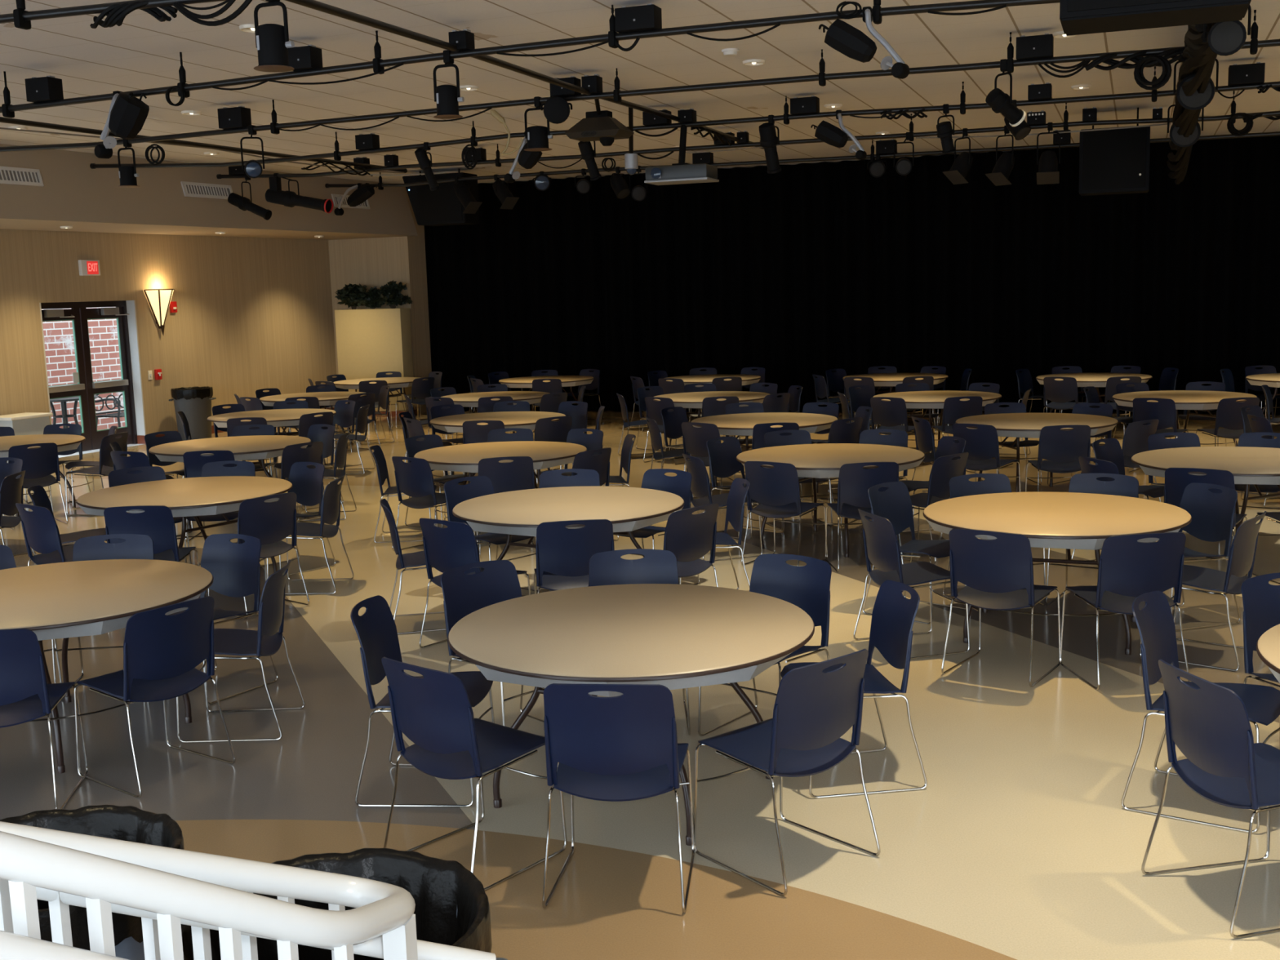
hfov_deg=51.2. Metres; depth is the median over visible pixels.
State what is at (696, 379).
round table
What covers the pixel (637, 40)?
power cable
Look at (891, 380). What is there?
round table
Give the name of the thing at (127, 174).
spotlight
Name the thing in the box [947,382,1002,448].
chair
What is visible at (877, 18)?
hanger
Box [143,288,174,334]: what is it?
wall sconce
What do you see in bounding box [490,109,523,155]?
power cord
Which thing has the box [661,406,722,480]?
chair
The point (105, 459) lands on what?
chair
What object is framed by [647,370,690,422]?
chair
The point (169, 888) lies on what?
railing
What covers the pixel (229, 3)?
power cable
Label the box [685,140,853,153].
power cable
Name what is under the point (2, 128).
power cable
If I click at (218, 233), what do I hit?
recessed light
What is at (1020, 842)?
floor
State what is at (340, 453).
chair
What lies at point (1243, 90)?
power cable
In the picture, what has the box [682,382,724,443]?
chair
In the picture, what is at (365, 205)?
air vent
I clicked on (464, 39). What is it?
box
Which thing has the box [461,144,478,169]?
cable coil
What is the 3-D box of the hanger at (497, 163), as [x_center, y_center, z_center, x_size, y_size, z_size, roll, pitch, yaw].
[-1.873,-4.282,17.618,0.052,0.295,0.100,1,9,20]
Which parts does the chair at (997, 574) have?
sled leg, backrest, seat, sled leg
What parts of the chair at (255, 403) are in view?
backrest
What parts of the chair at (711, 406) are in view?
backrest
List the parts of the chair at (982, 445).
backrest, seat, sled leg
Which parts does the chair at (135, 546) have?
sled leg, backrest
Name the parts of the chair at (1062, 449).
sled leg, seat, backrest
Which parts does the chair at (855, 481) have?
sled leg, seat, backrest, sled leg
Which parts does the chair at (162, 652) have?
sled leg, seat, backrest, sled leg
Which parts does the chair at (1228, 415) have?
sled leg, seat, backrest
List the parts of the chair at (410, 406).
backrest, seat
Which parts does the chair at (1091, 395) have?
backrest, seat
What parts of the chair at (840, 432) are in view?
sled leg, sled leg, backrest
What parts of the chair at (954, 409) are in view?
sled leg, seat, backrest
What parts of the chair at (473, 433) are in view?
backrest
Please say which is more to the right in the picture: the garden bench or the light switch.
the light switch
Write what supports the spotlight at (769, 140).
hanging from the pipe at (1274, 84)
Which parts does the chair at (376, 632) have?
backrest, sled leg, seat, sled leg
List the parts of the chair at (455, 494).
backrest, sled leg, seat, sled leg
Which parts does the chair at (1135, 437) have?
seat, backrest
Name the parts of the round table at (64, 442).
leg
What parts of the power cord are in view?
cord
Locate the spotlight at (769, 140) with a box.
[759,115,781,173]
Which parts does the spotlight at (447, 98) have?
filter frame, tilt knob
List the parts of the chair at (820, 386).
backrest, seat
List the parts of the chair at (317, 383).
backrest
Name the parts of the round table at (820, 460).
leg, leg, leg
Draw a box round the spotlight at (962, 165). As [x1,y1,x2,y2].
[942,128,973,184]
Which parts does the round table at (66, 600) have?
leg, leg, leg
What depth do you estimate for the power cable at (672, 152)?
16.83 m
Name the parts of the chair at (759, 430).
backrest, sled leg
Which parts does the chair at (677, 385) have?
backrest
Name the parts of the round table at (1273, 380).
leg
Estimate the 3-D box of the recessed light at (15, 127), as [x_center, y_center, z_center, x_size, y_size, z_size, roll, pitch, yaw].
[-6.785,-3.835,14.580,0.201,0.028,0.201,1,9,20]
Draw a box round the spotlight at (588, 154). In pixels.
[577,141,601,180]
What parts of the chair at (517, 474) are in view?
sled leg, backrest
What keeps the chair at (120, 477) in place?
on the floor
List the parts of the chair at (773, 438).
sled leg, backrest, seat, sled leg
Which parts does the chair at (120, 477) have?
backrest, seat, sled leg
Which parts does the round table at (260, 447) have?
leg, leg, leg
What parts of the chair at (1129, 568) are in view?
sled leg, seat, backrest, sled leg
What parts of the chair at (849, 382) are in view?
backrest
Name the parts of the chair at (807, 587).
sled leg, backrest, seat, sled leg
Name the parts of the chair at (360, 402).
backrest, seat, sled leg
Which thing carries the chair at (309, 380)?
on the floor
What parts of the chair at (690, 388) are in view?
seat, backrest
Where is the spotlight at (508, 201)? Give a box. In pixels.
[492,174,519,208]
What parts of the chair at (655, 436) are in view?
backrest, seat, sled leg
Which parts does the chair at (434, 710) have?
backrest, sled leg, seat, sled leg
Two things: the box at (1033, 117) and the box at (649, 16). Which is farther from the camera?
the box at (1033, 117)
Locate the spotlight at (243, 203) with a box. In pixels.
[227,173,271,220]
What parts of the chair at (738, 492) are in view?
sled leg, seat, sled leg, backrest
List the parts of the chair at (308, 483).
sled leg, backrest, sled leg, seat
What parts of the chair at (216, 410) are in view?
backrest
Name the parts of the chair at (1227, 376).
backrest, seat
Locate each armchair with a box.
[0,804,184,959]
[181,848,507,959]
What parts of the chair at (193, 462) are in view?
sled leg, backrest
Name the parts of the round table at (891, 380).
leg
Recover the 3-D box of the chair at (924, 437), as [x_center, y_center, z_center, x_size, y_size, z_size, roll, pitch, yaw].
[2.942,-0.215,12.998,0.556,0.822,0.505,-3,8,-9]
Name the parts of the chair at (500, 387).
backrest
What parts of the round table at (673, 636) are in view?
leg, leg, leg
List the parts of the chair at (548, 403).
backrest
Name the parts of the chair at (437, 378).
backrest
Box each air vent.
[0,166,44,186]
[180,181,232,199]
[331,194,370,208]
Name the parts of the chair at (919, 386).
backrest, seat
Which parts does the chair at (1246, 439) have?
seat, backrest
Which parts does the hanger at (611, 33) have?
chain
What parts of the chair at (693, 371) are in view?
backrest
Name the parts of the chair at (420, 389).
sled leg, seat, backrest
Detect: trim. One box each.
[39,300,146,435]
[40,300,137,444]
[137,435,145,444]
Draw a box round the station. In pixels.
[154,368,162,379]
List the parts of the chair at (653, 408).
seat, sled leg, backrest, sled leg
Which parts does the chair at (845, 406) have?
backrest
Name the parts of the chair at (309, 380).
backrest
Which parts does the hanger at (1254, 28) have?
chain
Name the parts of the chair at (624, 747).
sled leg, backrest, seat, sled leg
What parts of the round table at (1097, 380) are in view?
leg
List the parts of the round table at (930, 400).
leg, leg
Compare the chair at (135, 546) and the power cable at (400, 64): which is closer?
the chair at (135, 546)
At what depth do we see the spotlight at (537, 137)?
12.14 m
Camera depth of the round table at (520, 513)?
8.65 m
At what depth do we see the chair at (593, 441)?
12.70 m
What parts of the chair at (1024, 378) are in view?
backrest, seat, sled leg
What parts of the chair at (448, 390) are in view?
backrest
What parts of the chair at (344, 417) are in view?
sled leg, backrest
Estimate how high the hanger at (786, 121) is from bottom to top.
0.289 m
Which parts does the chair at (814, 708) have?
sled leg, seat, backrest, sled leg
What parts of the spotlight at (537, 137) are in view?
filter frame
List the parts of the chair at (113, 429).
sled leg, sled leg, seat, backrest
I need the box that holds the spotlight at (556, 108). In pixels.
[540,95,572,124]
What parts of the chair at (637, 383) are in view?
backrest, sled leg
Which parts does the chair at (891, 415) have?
backrest, seat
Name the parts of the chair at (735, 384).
backrest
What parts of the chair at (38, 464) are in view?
backrest, seat, sled leg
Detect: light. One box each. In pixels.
[8,126,28,129]
[59,226,72,228]
[93,90,149,159]
[181,110,201,115]
[204,151,219,155]
[214,231,226,234]
[239,23,261,32]
[333,182,377,215]
[459,84,479,90]
[503,131,542,182]
[742,58,765,65]
[810,110,866,159]
[818,6,909,79]
[824,103,842,108]
[875,131,890,134]
[1052,31,1076,38]
[1071,84,1091,89]
[1166,22,1217,184]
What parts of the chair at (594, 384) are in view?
seat, backrest, sled leg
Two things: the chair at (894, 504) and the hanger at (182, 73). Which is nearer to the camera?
the chair at (894, 504)
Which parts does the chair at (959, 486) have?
sled leg, backrest, sled leg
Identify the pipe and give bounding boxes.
[0,0,225,23]
[0,0,1059,113]
[0,39,1279,151]
[0,116,407,173]
[89,81,1279,168]
[216,111,1279,178]
[284,0,764,149]
[324,131,1279,187]
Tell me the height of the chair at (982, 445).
0.822 m
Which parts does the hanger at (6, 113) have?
chain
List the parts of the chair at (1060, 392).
backrest, seat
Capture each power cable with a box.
[0,127,404,173]
[173,0,252,26]
[176,0,235,18]
[178,0,229,9]
[212,80,267,90]
[267,62,404,84]
[276,124,319,131]
[320,115,399,130]
[369,170,457,176]
[406,106,492,121]
[496,40,608,56]
[537,158,582,168]
[614,37,639,51]
[635,126,677,137]
[637,151,673,159]
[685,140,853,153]
[686,22,780,40]
[849,111,902,118]
[915,123,1170,138]
[927,4,1006,15]
[1038,59,1090,77]
[1044,59,1088,72]
[1049,59,1085,69]
[1217,88,1244,98]
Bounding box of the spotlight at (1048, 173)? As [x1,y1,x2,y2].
[1036,122,1060,184]
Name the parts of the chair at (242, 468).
sled leg, seat, backrest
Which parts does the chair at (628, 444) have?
sled leg, seat, backrest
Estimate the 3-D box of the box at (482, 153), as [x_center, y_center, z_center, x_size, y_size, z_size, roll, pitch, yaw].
[-2.187,-4.322,17.725,0.246,0.170,0.166,1,9,20]
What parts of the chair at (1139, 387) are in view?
backrest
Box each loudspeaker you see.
[402,168,479,226]
[1059,0,1251,35]
[1079,107,1150,195]
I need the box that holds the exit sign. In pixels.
[78,259,100,275]
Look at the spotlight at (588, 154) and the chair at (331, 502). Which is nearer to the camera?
the chair at (331, 502)
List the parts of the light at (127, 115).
mirror motor, mirror arm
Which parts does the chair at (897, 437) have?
backrest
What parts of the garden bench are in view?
armrest, backrest, seat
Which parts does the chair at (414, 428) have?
backrest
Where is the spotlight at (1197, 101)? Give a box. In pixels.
[1173,58,1218,110]
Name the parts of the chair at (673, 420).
sled leg, seat, backrest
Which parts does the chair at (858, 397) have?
backrest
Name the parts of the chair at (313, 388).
backrest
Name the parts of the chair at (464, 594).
sled leg, backrest, sled leg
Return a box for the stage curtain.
[424,135,1279,413]
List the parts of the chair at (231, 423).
backrest, sled leg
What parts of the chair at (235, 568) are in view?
seat, sled leg, backrest, sled leg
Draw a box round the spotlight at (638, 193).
[629,165,648,201]
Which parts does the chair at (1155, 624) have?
backrest, sled leg, seat, sled leg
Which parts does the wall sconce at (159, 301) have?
glass panel, glass panel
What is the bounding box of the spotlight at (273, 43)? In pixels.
[253,0,294,72]
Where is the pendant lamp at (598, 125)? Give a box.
[564,98,634,146]
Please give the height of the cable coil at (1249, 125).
0.250 m
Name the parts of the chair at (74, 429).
sled leg, backrest, seat, sled leg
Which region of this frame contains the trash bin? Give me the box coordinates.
[168,386,216,440]
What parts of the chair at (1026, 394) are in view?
sled leg, backrest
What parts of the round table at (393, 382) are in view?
leg, leg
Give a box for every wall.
[0,229,336,434]
[41,306,125,430]
[328,186,431,413]
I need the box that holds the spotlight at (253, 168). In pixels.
[240,124,264,177]
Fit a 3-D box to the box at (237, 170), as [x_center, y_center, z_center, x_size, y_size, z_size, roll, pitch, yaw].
[-5.704,-4.442,19.019,0.264,0.181,0.166,1,9,20]
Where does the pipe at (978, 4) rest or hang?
hanging from the hanger at (6, 113)
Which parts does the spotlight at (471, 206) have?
filter frame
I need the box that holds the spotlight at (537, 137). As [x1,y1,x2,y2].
[524,96,553,151]
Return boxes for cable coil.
[145,143,164,165]
[165,85,185,106]
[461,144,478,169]
[601,157,615,172]
[835,0,862,19]
[1133,55,1171,90]
[1226,112,1253,136]
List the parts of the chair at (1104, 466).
sled leg, backrest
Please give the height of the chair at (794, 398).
0.822 m
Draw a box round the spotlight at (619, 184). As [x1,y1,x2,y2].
[609,166,631,199]
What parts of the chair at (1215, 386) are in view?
seat, backrest, sled leg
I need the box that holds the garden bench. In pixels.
[94,391,124,426]
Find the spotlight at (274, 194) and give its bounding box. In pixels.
[265,173,333,213]
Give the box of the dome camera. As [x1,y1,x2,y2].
[624,106,638,174]
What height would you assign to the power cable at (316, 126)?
0.051 m
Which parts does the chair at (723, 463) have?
backrest, seat, sled leg, sled leg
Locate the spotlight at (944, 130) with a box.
[936,103,955,154]
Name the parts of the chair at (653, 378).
backrest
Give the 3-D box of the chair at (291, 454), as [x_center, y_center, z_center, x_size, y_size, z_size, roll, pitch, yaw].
[-3.251,0.045,12.473,0.556,0.822,0.505,5,11,39]
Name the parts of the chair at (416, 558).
backrest, seat, sled leg, sled leg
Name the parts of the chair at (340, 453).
sled leg, sled leg, seat, backrest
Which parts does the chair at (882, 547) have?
backrest, sled leg, seat, sled leg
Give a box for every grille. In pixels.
[417,174,462,222]
[1067,0,1189,12]
[1082,128,1146,190]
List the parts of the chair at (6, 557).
backrest, sled leg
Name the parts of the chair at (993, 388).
backrest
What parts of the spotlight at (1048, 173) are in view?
filter frame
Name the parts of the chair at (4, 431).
backrest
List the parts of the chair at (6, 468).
backrest, sled leg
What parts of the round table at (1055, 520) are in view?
leg, leg, leg, leg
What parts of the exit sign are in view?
panel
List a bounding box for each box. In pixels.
[24,75,63,102]
[217,106,251,128]
[228,165,245,174]
[288,44,322,71]
[353,156,369,168]
[355,133,379,150]
[383,153,398,166]
[448,28,475,50]
[464,146,486,161]
[549,75,581,96]
[581,74,602,93]
[614,3,662,32]
[642,109,671,125]
[677,108,696,123]
[692,151,713,164]
[713,131,734,144]
[737,130,748,143]
[790,95,819,114]
[875,138,897,154]
[1016,33,1053,59]
[1026,110,1045,124]
[1027,82,1052,100]
[1053,128,1071,144]
[1082,106,1097,121]
[1152,106,1162,118]
[1227,62,1265,85]
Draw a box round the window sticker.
[72,372,79,382]
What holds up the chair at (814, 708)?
on the floor
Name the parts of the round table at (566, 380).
leg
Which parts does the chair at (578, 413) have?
backrest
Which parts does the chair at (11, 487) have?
sled leg, seat, backrest, sled leg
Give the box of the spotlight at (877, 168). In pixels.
[866,154,887,177]
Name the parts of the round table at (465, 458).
leg, leg, leg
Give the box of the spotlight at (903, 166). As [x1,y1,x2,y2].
[893,132,914,175]
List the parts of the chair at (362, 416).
sled leg, seat, sled leg, backrest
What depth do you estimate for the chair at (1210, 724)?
4.43 m
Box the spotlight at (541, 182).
[532,171,551,191]
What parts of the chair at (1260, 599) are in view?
sled leg, seat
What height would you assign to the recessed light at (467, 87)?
0.028 m
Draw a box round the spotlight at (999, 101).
[985,58,1026,126]
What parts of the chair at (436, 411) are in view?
backrest, seat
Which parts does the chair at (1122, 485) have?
sled leg, backrest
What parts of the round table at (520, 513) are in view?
leg, leg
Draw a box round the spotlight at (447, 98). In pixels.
[432,49,464,119]
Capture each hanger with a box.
[1,71,14,118]
[13,0,31,30]
[177,52,190,97]
[270,99,279,134]
[333,131,341,160]
[372,30,384,74]
[377,172,383,190]
[470,120,477,146]
[495,143,501,167]
[608,4,618,48]
[613,67,621,102]
[783,95,789,124]
[818,48,826,86]
[870,139,875,161]
[872,0,881,24]
[908,113,914,141]
[960,81,965,114]
[1006,31,1013,73]
[1063,102,1068,131]
[1151,66,1157,102]
[1231,90,1235,123]
[1249,9,1257,54]
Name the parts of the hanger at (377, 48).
chain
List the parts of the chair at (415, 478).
sled leg, backrest, seat, sled leg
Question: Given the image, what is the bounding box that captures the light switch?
[147,370,152,379]
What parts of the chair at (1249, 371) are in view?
backrest, seat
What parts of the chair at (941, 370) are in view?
backrest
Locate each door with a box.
[41,307,91,455]
[79,306,133,449]
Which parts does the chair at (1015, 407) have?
backrest, seat, sled leg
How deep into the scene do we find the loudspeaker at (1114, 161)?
15.72 m
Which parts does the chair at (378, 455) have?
backrest, sled leg, seat, sled leg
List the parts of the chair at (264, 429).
backrest, seat, sled leg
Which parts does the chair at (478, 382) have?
backrest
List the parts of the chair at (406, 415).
backrest, seat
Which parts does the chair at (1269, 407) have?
backrest, seat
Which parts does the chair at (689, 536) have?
seat, sled leg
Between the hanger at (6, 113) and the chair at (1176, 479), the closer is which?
the chair at (1176, 479)
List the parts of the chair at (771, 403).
backrest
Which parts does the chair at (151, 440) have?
backrest, seat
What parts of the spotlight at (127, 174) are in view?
filter frame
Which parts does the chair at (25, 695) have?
backrest, seat, sled leg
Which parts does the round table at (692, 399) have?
leg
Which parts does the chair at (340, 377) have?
backrest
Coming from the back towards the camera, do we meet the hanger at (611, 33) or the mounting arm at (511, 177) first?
the mounting arm at (511, 177)
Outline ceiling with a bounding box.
[0,0,1279,183]
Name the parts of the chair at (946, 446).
seat, sled leg, sled leg, backrest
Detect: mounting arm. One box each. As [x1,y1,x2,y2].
[503,137,527,182]
[864,8,909,79]
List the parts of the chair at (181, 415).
backrest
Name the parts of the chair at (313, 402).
backrest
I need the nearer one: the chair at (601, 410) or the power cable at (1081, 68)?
the power cable at (1081, 68)
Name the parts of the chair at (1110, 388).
seat, backrest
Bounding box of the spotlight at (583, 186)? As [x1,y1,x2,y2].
[574,168,591,193]
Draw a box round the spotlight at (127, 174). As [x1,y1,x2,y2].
[117,138,140,187]
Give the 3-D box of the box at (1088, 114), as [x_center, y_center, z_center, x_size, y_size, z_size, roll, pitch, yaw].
[5.067,-4.120,15.049,0.150,0.146,0.156,1,9,20]
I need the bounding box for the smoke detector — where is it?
[721,48,739,56]
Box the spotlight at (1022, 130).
[1004,99,1031,140]
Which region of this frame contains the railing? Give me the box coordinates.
[0,821,496,959]
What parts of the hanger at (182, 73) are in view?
chain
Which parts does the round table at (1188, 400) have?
leg, leg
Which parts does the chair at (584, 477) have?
backrest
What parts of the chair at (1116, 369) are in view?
backrest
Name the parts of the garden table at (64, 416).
leg, leg, leg, leg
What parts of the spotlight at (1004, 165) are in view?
filter frame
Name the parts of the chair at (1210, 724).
sled leg, backrest, seat, sled leg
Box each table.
[0,412,53,462]
[0,434,85,516]
[0,559,213,773]
[49,395,97,428]
[76,475,293,572]
[148,435,311,528]
[207,408,336,478]
[259,391,366,448]
[333,377,426,427]
[413,440,586,488]
[429,411,565,475]
[439,391,549,432]
[447,583,814,845]
[452,485,684,591]
[498,375,593,400]
[653,391,769,458]
[666,373,760,412]
[691,412,837,497]
[736,443,924,557]
[842,373,948,426]
[872,390,1001,462]
[923,491,1191,654]
[955,413,1118,492]
[1035,372,1152,413]
[1111,390,1257,446]
[1130,446,1279,533]
[1245,373,1279,412]
[1256,623,1279,683]
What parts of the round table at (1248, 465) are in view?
leg, leg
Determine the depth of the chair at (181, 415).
16.25 m
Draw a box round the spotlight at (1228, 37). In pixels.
[1203,4,1251,56]
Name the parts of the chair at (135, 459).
backrest, sled leg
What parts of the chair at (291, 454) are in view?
backrest, sled leg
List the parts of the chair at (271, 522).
sled leg, seat, backrest, sled leg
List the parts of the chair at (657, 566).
backrest, sled leg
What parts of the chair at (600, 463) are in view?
backrest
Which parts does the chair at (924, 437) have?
backrest, seat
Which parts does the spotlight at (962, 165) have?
filter frame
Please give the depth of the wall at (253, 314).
21.12 m
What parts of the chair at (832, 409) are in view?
seat, backrest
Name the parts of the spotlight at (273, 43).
filter frame, tilt knob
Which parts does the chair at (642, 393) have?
sled leg, backrest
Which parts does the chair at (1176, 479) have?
backrest, sled leg, seat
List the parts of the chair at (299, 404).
seat, backrest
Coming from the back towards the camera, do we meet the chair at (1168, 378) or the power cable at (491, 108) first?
the chair at (1168, 378)
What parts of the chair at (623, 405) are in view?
backrest, seat, sled leg, sled leg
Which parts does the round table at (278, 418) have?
leg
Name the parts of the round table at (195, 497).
leg, leg, leg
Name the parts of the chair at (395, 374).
backrest, sled leg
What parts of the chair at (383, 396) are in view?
sled leg, sled leg, seat, backrest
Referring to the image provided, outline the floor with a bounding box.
[0,409,1279,959]
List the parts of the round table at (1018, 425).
leg, leg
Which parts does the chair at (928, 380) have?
backrest, sled leg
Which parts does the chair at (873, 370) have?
seat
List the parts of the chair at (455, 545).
sled leg, backrest, seat, sled leg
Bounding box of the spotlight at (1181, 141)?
[1167,104,1204,147]
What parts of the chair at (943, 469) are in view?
sled leg, sled leg, seat, backrest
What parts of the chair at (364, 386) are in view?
backrest, seat, sled leg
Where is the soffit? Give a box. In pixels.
[0,143,417,239]
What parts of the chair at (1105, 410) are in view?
sled leg, backrest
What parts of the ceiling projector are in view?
plate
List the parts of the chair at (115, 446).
backrest, seat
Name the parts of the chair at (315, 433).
seat, backrest, sled leg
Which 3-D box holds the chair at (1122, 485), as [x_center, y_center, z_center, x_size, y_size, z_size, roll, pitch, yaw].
[2.959,0.399,8.709,0.505,0.822,0.556,4,10,33]
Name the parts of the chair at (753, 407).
backrest, seat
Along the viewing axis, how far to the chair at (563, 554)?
7.76 m
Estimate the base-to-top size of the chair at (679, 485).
0.822 m
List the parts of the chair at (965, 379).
backrest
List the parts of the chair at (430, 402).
backrest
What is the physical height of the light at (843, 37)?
0.467 m
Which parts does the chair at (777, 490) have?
sled leg, backrest, seat, sled leg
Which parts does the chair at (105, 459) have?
sled leg, seat, backrest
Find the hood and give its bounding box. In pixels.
[564,116,634,142]
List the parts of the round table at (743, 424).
leg, leg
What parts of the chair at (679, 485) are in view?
seat, backrest, sled leg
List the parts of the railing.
rail, rail, post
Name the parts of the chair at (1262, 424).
sled leg, backrest, sled leg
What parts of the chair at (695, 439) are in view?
sled leg, seat, backrest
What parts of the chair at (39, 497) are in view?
backrest, seat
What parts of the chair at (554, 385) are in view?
backrest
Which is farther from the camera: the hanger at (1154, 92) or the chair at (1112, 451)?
the hanger at (1154, 92)
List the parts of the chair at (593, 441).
seat, backrest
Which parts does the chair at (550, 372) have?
backrest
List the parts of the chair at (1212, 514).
sled leg, seat, sled leg, backrest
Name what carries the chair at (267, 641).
on the floor
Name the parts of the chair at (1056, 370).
backrest, seat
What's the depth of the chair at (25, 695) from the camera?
5.60 m
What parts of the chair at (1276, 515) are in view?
seat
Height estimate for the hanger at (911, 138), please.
0.315 m
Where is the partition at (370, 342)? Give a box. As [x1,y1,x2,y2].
[334,307,416,417]
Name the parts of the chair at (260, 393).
backrest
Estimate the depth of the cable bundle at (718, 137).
15.41 m
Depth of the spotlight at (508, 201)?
20.12 m
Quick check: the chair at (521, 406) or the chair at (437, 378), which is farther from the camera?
the chair at (437, 378)
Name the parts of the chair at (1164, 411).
backrest, seat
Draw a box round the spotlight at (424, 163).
[414,142,439,191]
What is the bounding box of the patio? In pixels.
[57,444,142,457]
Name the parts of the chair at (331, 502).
sled leg, seat, sled leg, backrest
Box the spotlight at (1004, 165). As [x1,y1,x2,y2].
[985,125,1014,186]
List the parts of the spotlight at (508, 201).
filter frame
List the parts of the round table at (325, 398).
leg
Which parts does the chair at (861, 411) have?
seat, backrest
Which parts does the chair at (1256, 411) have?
sled leg, backrest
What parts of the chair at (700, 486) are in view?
backrest, seat, sled leg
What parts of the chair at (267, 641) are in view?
sled leg, seat, sled leg, backrest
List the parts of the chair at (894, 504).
backrest, sled leg, seat, sled leg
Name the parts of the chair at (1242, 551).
sled leg, sled leg, seat, backrest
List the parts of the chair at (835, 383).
backrest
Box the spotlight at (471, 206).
[453,177,482,213]
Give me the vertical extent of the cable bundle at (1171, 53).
0.133 m
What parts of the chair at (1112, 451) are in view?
backrest, seat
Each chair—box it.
[0,426,27,502]
[0,457,35,555]
[0,470,35,567]
[0,544,62,683]
[0,628,88,808]
[3,442,68,530]
[15,502,74,565]
[24,423,90,503]
[26,484,106,546]
[52,533,154,688]
[65,426,117,508]
[65,431,128,515]
[74,595,235,797]
[103,505,199,566]
[107,466,191,564]
[110,441,173,479]
[110,451,193,536]
[144,431,184,478]
[169,533,278,704]
[176,559,305,742]
[177,411,191,478]
[182,450,235,542]
[184,460,260,565]
[208,492,309,619]
[212,404,267,468]
[226,417,279,476]
[231,424,279,478]
[234,393,241,404]
[240,396,290,431]
[255,388,284,427]
[260,462,335,575]
[266,475,354,594]
[269,400,308,468]
[274,424,343,510]
[280,441,333,524]
[281,411,338,479]
[284,396,319,431]
[302,431,356,520]
[306,385,340,441]
[307,378,343,428]
[315,381,355,432]
[323,404,375,475]
[325,400,361,469]
[326,374,368,424]
[336,392,381,453]
[350,595,494,807]
[354,385,394,444]
[359,380,392,430]
[369,444,438,542]
[371,371,404,420]
[379,498,445,634]
[381,657,567,891]
[391,456,475,551]
[395,377,434,428]
[398,412,454,487]
[403,417,463,493]
[404,393,446,439]
[404,434,475,528]
[406,371,442,419]
[418,517,530,648]
[425,396,462,444]
[430,386,469,444]
[430,404,478,477]
[440,560,545,726]
[443,475,542,591]
[462,420,505,474]
[466,374,475,392]
[470,377,484,410]
[476,383,511,433]
[476,456,535,557]
[477,396,513,413]
[487,427,533,442]
[488,371,511,391]
[493,400,529,412]
[531,369,558,411]
[532,378,562,431]
[533,392,567,432]
[533,416,573,474]
[533,519,614,594]
[534,400,587,472]
[536,428,604,486]
[537,468,599,589]
[542,683,694,912]
[560,405,604,469]
[567,368,604,420]
[571,447,618,541]
[577,386,586,405]
[588,548,690,735]
[602,434,635,487]
[613,468,700,585]
[616,392,662,459]
[629,376,649,431]
[635,386,683,451]
[643,396,684,465]
[645,416,695,497]
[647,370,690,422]
[657,377,702,413]
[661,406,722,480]
[662,502,719,586]
[679,477,750,589]
[681,422,745,506]
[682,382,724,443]
[682,453,762,561]
[689,367,716,421]
[693,648,880,896]
[697,553,831,736]
[702,396,742,450]
[706,436,784,540]
[711,377,742,407]
[724,402,764,480]
[730,382,777,438]
[737,392,790,439]
[740,367,765,388]
[741,461,827,566]
[751,422,803,507]
[761,429,832,530]
[780,580,927,798]
[787,385,802,413]
[800,417,862,503]
[802,402,839,482]
[812,374,855,418]
[816,406,872,488]
[825,462,903,572]
[826,368,869,421]
[837,391,884,435]
[840,429,907,527]
[844,377,881,434]
[848,385,876,428]
[853,508,969,659]
[862,481,966,624]
[867,365,897,395]
[870,396,924,465]
[895,382,939,448]
[898,435,965,540]
[900,452,968,564]
[901,376,936,434]
[907,365,946,422]
[908,416,974,493]
[929,395,982,465]
[931,368,971,426]
[941,528,1060,687]
[942,473,1045,611]
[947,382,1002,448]
[952,423,1020,492]
[981,402,1041,484]
[999,388,1031,460]
[1015,368,1060,413]
[1025,424,1090,492]
[1043,376,1086,413]
[1045,473,1138,606]
[1047,403,1113,485]
[1049,365,1085,413]
[1060,532,1190,689]
[1071,456,1119,560]
[1083,386,1133,453]
[1092,438,1164,499]
[1093,419,1160,502]
[1097,376,1141,439]
[1099,365,1141,426]
[1112,382,1171,439]
[1120,591,1279,833]
[1127,397,1188,472]
[1129,367,1179,428]
[1141,659,1279,938]
[1147,432,1200,496]
[1164,467,1247,576]
[1169,482,1240,631]
[1170,511,1266,671]
[1176,381,1226,446]
[1195,397,1259,446]
[1220,368,1266,417]
[1235,432,1279,509]
[1236,405,1266,495]
[1240,414,1279,508]
[1241,572,1279,688]
[1244,365,1279,425]
[1252,511,1279,584]
[1261,384,1279,426]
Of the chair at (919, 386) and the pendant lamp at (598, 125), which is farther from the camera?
the chair at (919, 386)
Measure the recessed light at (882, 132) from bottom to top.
0.028 m
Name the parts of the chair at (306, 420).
backrest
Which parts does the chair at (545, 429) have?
backrest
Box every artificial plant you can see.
[334,283,370,309]
[361,286,385,309]
[370,280,413,308]
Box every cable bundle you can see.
[89,0,177,28]
[301,160,373,176]
[690,126,731,146]
[880,108,927,119]
[1084,47,1186,71]
[1242,114,1279,122]
[1256,84,1279,93]
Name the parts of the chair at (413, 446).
sled leg, backrest, seat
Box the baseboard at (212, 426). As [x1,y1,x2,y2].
[155,408,333,436]
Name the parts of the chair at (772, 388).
backrest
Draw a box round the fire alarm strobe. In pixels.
[169,301,177,312]
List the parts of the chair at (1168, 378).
backrest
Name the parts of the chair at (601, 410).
backrest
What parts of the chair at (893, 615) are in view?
seat, sled leg, sled leg, backrest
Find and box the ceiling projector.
[644,124,719,185]

